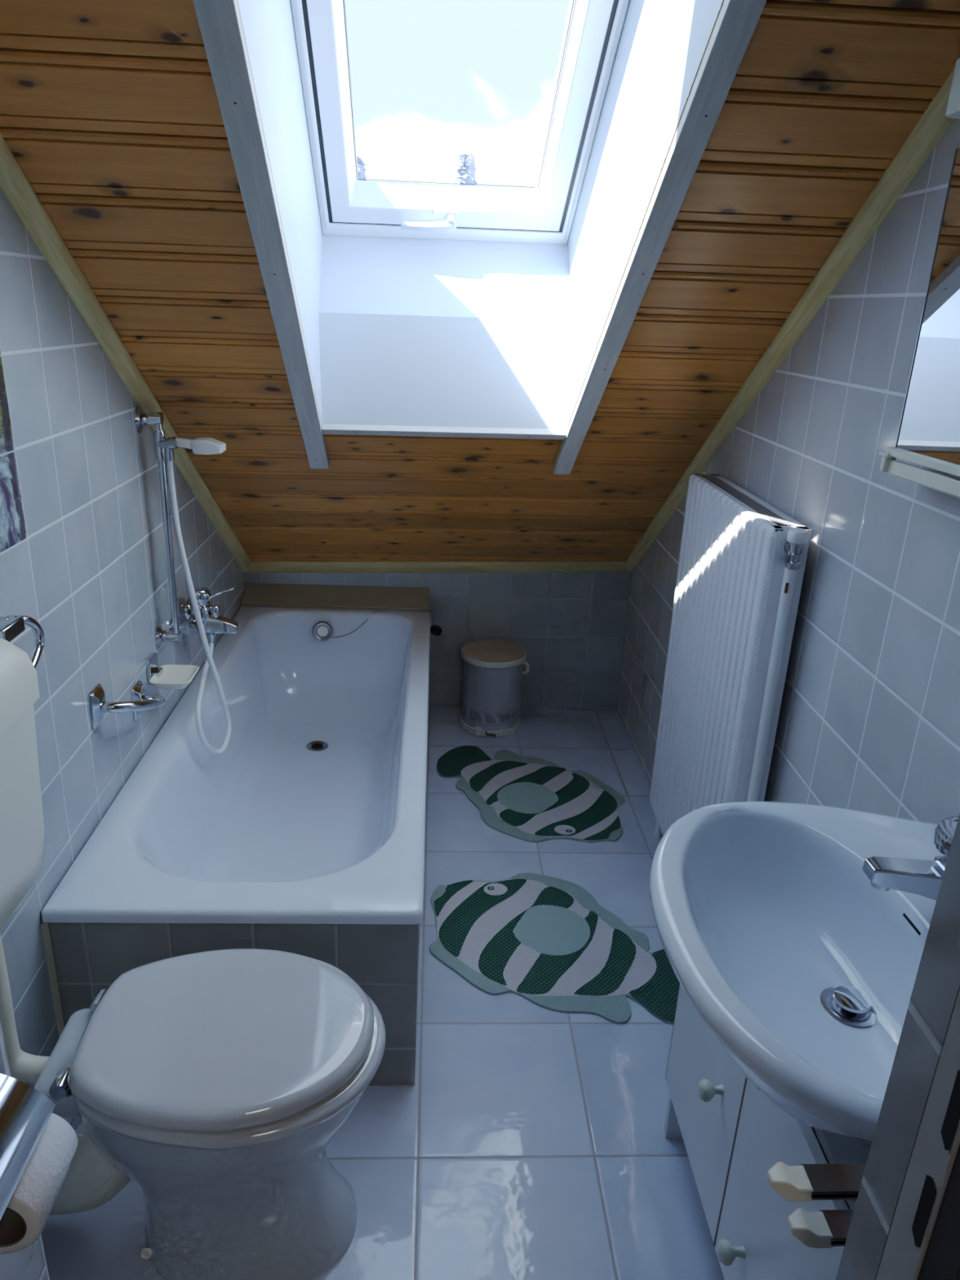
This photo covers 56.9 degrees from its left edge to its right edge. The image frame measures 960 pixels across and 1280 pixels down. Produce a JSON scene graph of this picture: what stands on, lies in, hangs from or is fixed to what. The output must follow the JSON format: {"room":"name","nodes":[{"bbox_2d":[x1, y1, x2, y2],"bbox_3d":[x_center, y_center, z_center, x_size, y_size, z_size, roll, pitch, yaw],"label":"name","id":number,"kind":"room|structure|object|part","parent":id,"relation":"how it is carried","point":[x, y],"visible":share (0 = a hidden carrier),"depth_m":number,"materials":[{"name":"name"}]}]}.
{"room":"bathroom","nodes":[
{"label":"bathroom","id":0,"kind":"room"},
{"bbox_2d":[0,1019,49,1279],"bbox_3d":[-0.699,0.137,0.330,0.647,2.420,0.620,1,21,-3],"label":"wall","id":1,"kind":"structure","parent":0,"point":[13,1265],"depth_m":0.79,"materials":[{"name":"tile"}]},
{"bbox_2d":[0,1073,55,1220],"bbox_3d":[-0.364,0.388,0.649,0.069,0.094,0.095,1,21,-3],"label":"paper holder","id":2,"kind":"object","parent":1,"relation":"attached to","point":[25,1112],"visible":1,"depth_m":0.66,"materials":[{"name":"silver metal"}]},
{"bbox_2d":[0,1112,77,1275],"bbox_3d":[-0.350,0.420,0.676,0.062,0.087,0.074,1,21,-3],"label":"toilet roll","id":3,"kind":"object","parent":2,"relation":"hanging from","point":[24,1220],"visible":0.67,"depth_m":0.66,"materials":[{"name":"paper"}]},
{"bbox_2d":[0,187,244,1088],"bbox_3d":[-0.824,-0.392,1.727,0.080,2.420,2.816,1,21,-3],"label":"wall","id":4,"kind":"structure","parent":0,"point":[91,567],"depth_m":1.73,"materials":[{"name":"tile"}]},
{"bbox_2d":[0,343,27,552],"bbox_3d":[-0.758,-0.308,1.233,0.001,0.450,0.450,1,21,-3],"label":"picture","id":5,"kind":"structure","parent":4,"relation":"attached to","point":[13,530],"depth_m":1.45},
{"bbox_2d":[0,614,44,668],"bbox_3d":[-0.745,0.017,1.385,0.060,0.117,0.172,1,21,-3],"label":"towel ring","id":6,"kind":"object","parent":4,"relation":"attached to","point":[11,626],"visible":0.73,"depth_m":1.41,"materials":[{"name":"silver metal"}]},
{"bbox_2d":[0,638,49,1083],"bbox_3d":[-0.693,0.374,1.230,0.162,0.707,0.396,1,21,-3],"label":"cistern","id":7,"kind":"object","parent":4,"relation":"attached to","point":[22,831],"visible":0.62,"depth_m":1.27,"materials":[{"name":"white ceramic"}]},
{"bbox_3d":[-0.701,0.094,1.124,0.122,0.108,0.396,1,21,-3],"label":"lid","id":8,"kind":"part","parent":7,"relation":"part of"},
{"bbox_3d":[-0.712,0.282,1.193,0.116,0.298,0.378,1,21,-3],"label":"tank","id":9,"kind":"part","parent":7,"relation":"part of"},
{"bbox_2d":[40,922,64,1038],"bbox_3d":[-0.802,0.703,1.686,0.009,0.400,0.009,1,21,-3],"label":"trim","id":10,"kind":"structure","parent":4,"relation":"attached to","point":[44,926],"depth_m":1.66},
{"bbox_2d":[0,133,251,572],"bbox_3d":[-0.763,-0.638,1.768,0.034,1.786,2.572,1,21,-3],"label":"trim","id":11,"kind":"structure","parent":4,"relation":"attached to","point":[14,184],"depth_m":1.74,"materials":[{"name":"brown wood"}]},
{"bbox_2d":[88,680,165,728],"bbox_3d":[-0.766,0.141,1.981,0.089,0.175,0.300,1,21,-3],"label":"handle","id":12,"kind":"object","parent":4,"relation":"attached to","point":[99,707],"visible":1,"depth_m":1.86,"materials":[{"name":"silver metal"}]},
{"bbox_3d":[-0.794,0.138,1.850,0.017,0.079,0.060,1,21,-3],"label":"wall plate","id":13,"kind":"part","parent":12,"relation":"part of","materials":[{"name":"silver metal"}]},
{"bbox_3d":[-0.809,0.143,2.108,0.017,0.079,0.060,1,21,-3],"label":"wall plate","id":14,"kind":"part","parent":12,"relation":"part of","materials":[{"name":"silver metal"}]},
{"bbox_2d":[133,406,182,648],"bbox_3d":[-0.767,-0.262,2.171,0.089,0.601,0.060,1,21,-3],"label":"shower rail","id":15,"kind":"object","parent":4,"relation":"attached to","point":[141,420],"visible":1,"depth_m":2.14,"materials":[{"name":"silver metal"}]},
{"bbox_2d":[164,437,231,754],"bbox_3d":[-0.722,-0.106,2.285,0.136,0.830,0.262,-11,25,-33],"label":"shower","id":16,"kind":"object","parent":15,"relation":"hanging from","point":[199,446],"visible":0.98,"depth_m":2.24,"materials":[{"name":"white plastic"}]},
{"bbox_3d":[-0.697,-0.464,2.099,0.062,0.027,0.037,1,21,-3],"label":"handle","id":17,"kind":"part","parent":16,"relation":"part of","materials":[{"name":"white plastic"}]},
{"bbox_2d":[145,652,199,688],"bbox_3d":[-0.765,0.075,2.202,0.112,0.062,0.120,1,21,-3],"label":"soap dish","id":18,"kind":"object","parent":4,"relation":"attached to","point":[167,676],"visible":1,"depth_m":2.20,"materials":[{"name":"white ceramic"}]},
{"bbox_3d":[-0.760,0.094,2.209,0.100,0.022,0.120,1,21,-3],"label":"dish","id":19,"kind":"part","parent":18,"relation":"part of","materials":[{"name":"white ceramic"}]},
{"bbox_2d":[168,586,239,644],"bbox_3d":[-0.753,-0.070,2.463,0.156,0.163,0.218,1,21,-3],"label":"tap","id":20,"kind":"object","parent":4,"relation":"attached to","point":[214,624],"visible":0.85,"depth_m":2.45,"materials":[{"name":"silver metal"}]},
{"bbox_2d":[205,633,216,644],"bbox_3d":[-0.749,-0.004,2.472,0.028,0.034,0.028,1,21,-3],"label":"outlet","id":21,"kind":"object","parent":20,"relation":"attached to","point":[211,637],"depth_m":2.46,"materials":[{"name":"silver metal"}]},
{"bbox_3d":[-0.735,-0.080,2.460,0.028,0.032,0.028,1,21,-3],"label":"diverter knob","id":22,"kind":"part","parent":20,"relation":"part of","materials":[{"name":"silver metal"}]},
{"bbox_3d":[-0.729,-0.046,2.473,0.105,0.048,0.047,1,21,-3],"label":"spout","id":23,"kind":"part","parent":20,"relation":"part of","materials":[{"name":"silver metal"}]},
{"bbox_3d":[-0.715,-0.127,2.443,0.075,0.040,0.024,1,21,-3],"label":"lever","id":24,"kind":"part","parent":20,"relation":"part of","materials":[{"name":"silver metal"}]},
{"bbox_2d":[48,922,417,1085],"bbox_3d":[-0.466,0.705,1.717,0.684,0.404,0.014,1,21,-3],"label":"wall","id":25,"kind":"structure","parent":0,"point":[381,959],"depth_m":1.67,"materials":[{"name":"tile"}]},
{"bbox_2d":[40,706,724,1279],"bbox_3d":[-0.103,1.044,1.430,3.200,0.001,4.546,1,21,-3],"label":"floor","id":26,"kind":"structure","parent":0,"point":[528,1141],"depth_m":1.71,"materials":[{"name":"tile"}]},
{"bbox_2d":[34,948,386,1279],"bbox_3d":[-0.475,0.789,1.437,0.640,0.442,0.365,1,21,-3],"label":"toilet","id":27,"kind":"object","parent":26,"relation":"on","point":[219,1083],"visible":0.94,"depth_m":1.35,"materials":[{"name":"white ceramic"}]},
{"bbox_2d":[34,1008,92,1118],"bbox_3d":[-0.595,0.670,1.387,0.165,0.089,0.172,1,21,-3],"label":"toilet seat hinge","id":28,"kind":"object","parent":27,"relation":"attached to","point":[62,1055],"depth_m":1.34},
{"bbox_3d":[-0.385,0.600,1.369,0.441,0.032,0.353,1,21,-3],"label":"lid","id":29,"kind":"part","parent":27,"relation":"part of","materials":[{"name":"white plastic"}]},
{"bbox_3d":[-0.375,0.628,1.381,0.453,0.025,0.365,1,21,-3],"label":"seat","id":30,"kind":"part","parent":27,"relation":"part of","materials":[{"name":"white plastic"}]},
{"bbox_2d":[40,604,431,924],"bbox_3d":[-0.495,0.354,2.501,0.692,0.356,1.754,1,21,-3],"label":"bathtub","id":31,"kind":"object","parent":26,"relation":"on","point":[313,811],"visible":1,"depth_m":2.45,"materials":[{"name":"ceramic"}]},
{"bbox_2d":[330,608,442,637],"bbox_3d":[-0.340,-0.061,3.241,0.410,0.096,0.047,-2,21,-11],"label":"plug","id":32,"kind":"object","parent":31,"relation":"hanging from","point":[437,630],"visible":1,"depth_m":3.27,"materials":[{"name":"metal"}]},
{"bbox_2d":[460,639,529,737],"bbox_3d":[0.051,0.178,3.326,0.256,0.302,0.244,1,21,-3],"label":"waste bin","id":33,"kind":"object","parent":26,"relation":"on","point":[493,672],"visible":1,"depth_m":3.25,"materials":[{"name":"metal"}]},
{"bbox_3d":[0.051,0.038,3.274,0.237,0.003,0.237,1,21,-3],"label":"lid","id":34,"kind":"part","parent":33,"relation":"part of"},
{"bbox_3d":[0.170,0.104,3.280,0.027,0.052,0.015,5,21,7],"label":"handle","id":35,"kind":"part","parent":33,"relation":"part of","materials":[{"name":"white plastic"}]},
{"bbox_2d":[436,745,624,843],"bbox_3d":[0.147,0.498,2.901,0.647,0.008,0.557,6,21,8],"label":"bath mat","id":36,"kind":"object","parent":26,"relation":"on","point":[530,799],"visible":1,"depth_m":2.88,"materials":[{"name":"green fabric"}]},
{"bbox_2d":[429,872,679,1024],"bbox_3d":[0.197,0.752,2.230,0.647,0.008,0.557,1,21,-3],"label":"bath mat","id":37,"kind":"object","parent":26,"relation":"on","point":[547,941],"visible":0.93,"depth_m":2.19,"materials":[{"name":"green fabric"}]},
{"bbox_2d":[663,982,871,1279],"bbox_3d":[0.491,0.792,1.327,0.326,0.592,0.636,1,21,-3],"label":"vanity cabinet","id":38,"kind":"object","parent":26,"relation":"on","point":[732,1135],"visible":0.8,"depth_m":1.25,"materials":[{"name":"laminate"}]},
{"bbox_3d":[0.504,0.690,1.621,0.273,0.578,0.016,1,21,-3],"label":"panel","id":39,"kind":"part","parent":38,"relation":"part of","materials":[{"name":"laminate"}]},
{"bbox_3d":[0.370,0.676,1.436,0.015,0.429,0.311,1,21,-3],"label":"door","id":40,"kind":"part","parent":38,"relation":"part of","materials":[{"name":"laminate"}]},
{"bbox_3d":[0.348,0.682,1.343,0.037,0.032,0.032,1,21,-3],"label":"knob","id":41,"kind":"part","parent":38,"relation":"part of","materials":[{"name":"white plastic"}]},
{"bbox_3d":[0.350,0.855,1.239,0.037,0.032,0.032,1,21,-3],"label":"knob","id":42,"kind":"part","parent":38,"relation":"part of","materials":[{"name":"white plastic"}]},
{"bbox_3d":[0.383,0.785,1.146,0.015,0.429,0.303,1,21,-3],"label":"door","id":43,"kind":"part","parent":38,"relation":"part of","materials":[{"name":"laminate"}]},
{"bbox_3d":[0.529,0.522,1.227,0.274,0.014,0.636,1,21,-3],"label":"panel","id":44,"kind":"part","parent":38,"relation":"part of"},
{"bbox_2d":[415,923,419,1053],"bbox_3d":[-0.169,0.391,2.589,0.010,0.404,1.812,1,21,-3],"label":"wall","id":45,"kind":"structure","parent":0,"point":[419,923],"depth_m":1.87,"materials":[{"name":"tile"}]},
{"bbox_2d":[244,573,631,709],"bbox_3d":[-0.162,-0.062,3.431,1.605,0.660,0.080,1,21,-3],"label":"wall","id":46,"kind":"structure","parent":0,"point":[570,627],"depth_m":3.40,"materials":[{"name":"tile"}]},
{"bbox_2d":[240,582,429,609],"bbox_3d":[-0.535,-0.101,3.309,0.684,0.189,0.088,1,21,-3],"label":"trim","id":47,"kind":"structure","parent":46,"relation":"attached to","point":[254,593],"depth_m":3.28,"materials":[{"name":"wood"}]},
{"bbox_2d":[244,561,631,573],"bbox_3d":[-0.149,-0.270,3.294,1.446,0.051,0.030,0,21,-3],"label":"trim","id":48,"kind":"structure","parent":46,"relation":"attached to","point":[255,566],"depth_m":3.29,"materials":[{"name":"brown wood"}]},
{"bbox_2d":[0,0,959,561],"bbox_3d":[-0.073,-0.661,1.774,1.680,1.856,2.677,1,21,-4],"label":"ceiling","id":49,"kind":"structure","parent":0,"point":[110,113],"depth_m":1.63,"materials":[{"name":"brown wood"}]},
{"bbox_2d":[192,0,328,468],"bbox_3d":[-0.352,-0.758,1.329,0.052,1.321,1.900,1,21,-4],"label":"trim","id":50,"kind":"structure","parent":49,"relation":"attached to","point":[220,22],"depth_m":1.43,"materials":[{"name":"grey wood"}]},
{"bbox_2d":[321,423,566,439],"bbox_3d":[-0.089,-0.532,2.267,0.622,0.032,0.029,1,21,-5],"label":"trim","id":51,"kind":"structure","parent":49,"relation":"attached to","point":[350,429],"depth_m":2.26,"materials":[{"name":"grey wood"}]},
{"bbox_2d":[237,0,722,430],"bbox_3d":[-0.032,-1.029,1.542,0.719,1.429,1.469,1,21,-4],"label":"window","id":52,"kind":"structure","parent":49,"relation":"attached to","point":[438,304],"depth_m":2.12,"materials":[{"name":"white plastic"}]},
{"bbox_3d":[-0.124,-1.010,2.146,0.134,0.033,0.035,0,-14,-5],"label":"handle","id":53,"kind":"part","parent":52,"relation":"part of","materials":[{"name":"white plastic"}]},
{"bbox_3d":[-0.081,-1.029,2.146,0.064,0.004,0.022,0,-14,-5],"label":"handle plate","id":54,"kind":"part","parent":52,"relation":"part of","materials":[{"name":"white plastic"}]},
{"bbox_3d":[-0.026,-1.245,1.508,0.559,0.107,1.438,0,-14,-5],"label":"sash","id":55,"kind":"part","parent":52,"relation":"part of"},
{"bbox_3d":[-0.027,-1.214,1.514,0.636,0.053,1.542,0,-14,-5],"label":"frame","id":56,"kind":"part","parent":52,"relation":"part of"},
{"bbox_2d":[552,0,766,474],"bbox_3d":[0.318,-0.754,1.385,0.048,1.325,1.906,1,21,-4],"label":"trim","id":57,"kind":"structure","parent":49,"relation":"attached to","point":[736,22],"depth_m":1.45,"materials":[{"name":"grey wood"}]},
{"bbox_2d":[617,118,959,824],"bbox_3d":[0.698,-0.357,1.811,0.080,2.420,2.816,1,21,-3],"label":"wall","id":58,"kind":"structure","parent":0,"point":[868,721],"depth_m":1.57,"materials":[{"name":"tile"}]},
{"bbox_2d":[648,473,811,838],"bbox_3d":[0.568,0.194,2.190,0.081,1.112,0.680,1,21,-3],"label":"radiator","id":59,"kind":"object","parent":58,"relation":"attached to","point":[742,561],"visible":0.83,"depth_m":1.98,"materials":[{"name":"metal"}]},
{"bbox_2d":[701,475,794,525],"bbox_3d":[0.590,-0.320,2.000,0.032,0.005,0.550,1,21,-3],"label":"grille","id":60,"kind":"object","parent":59,"relation":"attached to","point":[766,513],"depth_m":1.95,"materials":[{"name":"white metal"}]},
{"bbox_3d":[0.589,0.239,1.886,0.067,0.962,0.003,1,21,-3],"label":"panel","id":61,"kind":"part","parent":59,"relation":"part of","materials":[{"name":"metal"}]},
{"bbox_2d":[625,66,955,571],"bbox_3d":[0.647,-0.644,1.831,0.034,1.786,2.572,1,21,-3],"label":"trim","id":62,"kind":"structure","parent":58,"relation":"attached to","point":[934,123],"depth_m":1.68,"materials":[{"name":"brown wood"}]},
{"bbox_2d":[648,801,942,1142],"bbox_3d":[0.442,0.390,1.029,0.483,0.150,0.544,1,21,-3],"label":"washbasin","id":63,"kind":"object","parent":58,"relation":"attached to","point":[769,920],"visible":0.87,"depth_m":1.09,"materials":[{"name":"ceramic"}]},
{"bbox_2d":[862,815,959,900],"bbox_3d":[0.512,0.262,1.002,0.153,0.123,0.068,1,21,-3],"label":"tap","id":64,"kind":"object","parent":63,"relation":"on","point":[922,877],"visible":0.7,"depth_m":0.99,"materials":[{"name":"silver metal"}]},
{"bbox_3d":[0.502,0.275,1.006,0.134,0.050,0.044,1,21,-3],"label":"spout","id":65,"kind":"part","parent":64,"relation":"part of","materials":[{"name":"silver metal"}]},
{"bbox_3d":[0.544,0.226,0.990,0.068,0.044,0.068,1,21,-3],"label":"handle","id":66,"kind":"part","parent":64,"relation":"part of","materials":[{"name":"white plastic"}]},
{"bbox_2d":[878,147,959,498],"bbox_3d":[0.668,-0.381,1.051,0.036,0.460,0.540,0,21,-6],"label":"wall mirror","id":67,"kind":"object","parent":58,"relation":"attached to","point":[928,436],"visible":1,"depth_m":1.24,"materials":[{"name":"mirror"}]},
{"bbox_3d":[0.663,-0.183,1.121,0.030,0.040,0.532,0,21,-6],"label":"rail","id":68,"kind":"part","parent":67,"relation":"part of","materials":[{"name":"beige plastic"}]},
{"bbox_2d":[945,57,959,119],"bbox_3d":[0.666,-0.630,0.946,0.092,0.078,0.474,1,21,-3],"label":"lamp","id":69,"kind":"object","parent":58,"relation":"attached to","point":[953,111],"visible":1,"depth_m":1.14,"materials":[{"name":"white plastic"}]},
{"bbox_2d":[835,813,959,1279],"bbox_3d":[0.622,0.126,0.513,0.696,2.420,0.038,1,21,-3],"label":"wall","id":70,"kind":"structure","parent":0,"point":[936,987],"depth_m":0.55,"materials":[{"name":"tile"}]},
{"bbox_2d":[766,1161,866,1248],"bbox_3d":[0.326,0.468,0.694,0.191,0.120,0.086,1,21,-3],"label":"towel holder","id":71,"kind":"object","parent":70,"relation":"attached to","point":[822,1228],"visible":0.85,"depth_m":0.71,"materials":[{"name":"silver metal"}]},
{"bbox_3d":[0.332,0.435,0.714,0.143,0.008,0.026,1,21,-3],"label":"arm","id":72,"kind":"part","parent":71,"relation":"part of","materials":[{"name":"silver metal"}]},
{"bbox_3d":[0.342,0.485,0.733,0.118,0.008,0.026,1,21,-3],"label":"arm","id":73,"kind":"part","parent":71,"relation":"part of","materials":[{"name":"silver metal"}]},
{"bbox_2d":[875,989,959,1279],"bbox_3d":[0.297,0.304,0.513,0.057,2.060,0.060,1,21,-3],"label":"door frame","id":74,"kind":"structure","parent":70,"relation":"in","point":[923,1240],"depth_m":0.52,"materials":[{"name":"paint"}]},
{"label":"outside","id":75,"kind":"structure","parent":0,"visible":0},
{"label":"ground","id":76,"kind":"structure","parent":75,"visible":0},
{"bbox_2d":[356,156,366,180],"bbox_3d":[-3.908,-9.059,28.562,1.125,11.563,1.253,1,21,-3],"label":"tree","id":77,"kind":"object","parent":76,"relation":"on","point":[361,170],"visible":0.13,"depth_m":26.51,"materials":[{"name":"grey plant"}]},
{"bbox_2d":[365,168,422,182],"bbox_3d":[-4.309,-16.306,44.999,2.888,13.554,8.800,1,21,-3],"label":"house","id":78,"kind":"structure","parent":76,"relation":"on","point":[382,174],"depth_m":41.25,"materials":[{"name":"white"}]},
{"bbox_2d":[453,151,477,185],"bbox_3d":[-0.562,-7.403,24.965,1.080,11.261,1.067,1,21,-3],"label":"tree","id":79,"kind":"object","parent":76,"relation":"on","point":[467,171],"visible":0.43,"depth_m":23.07,"materials":[{"name":"grey plant"}]}
]}

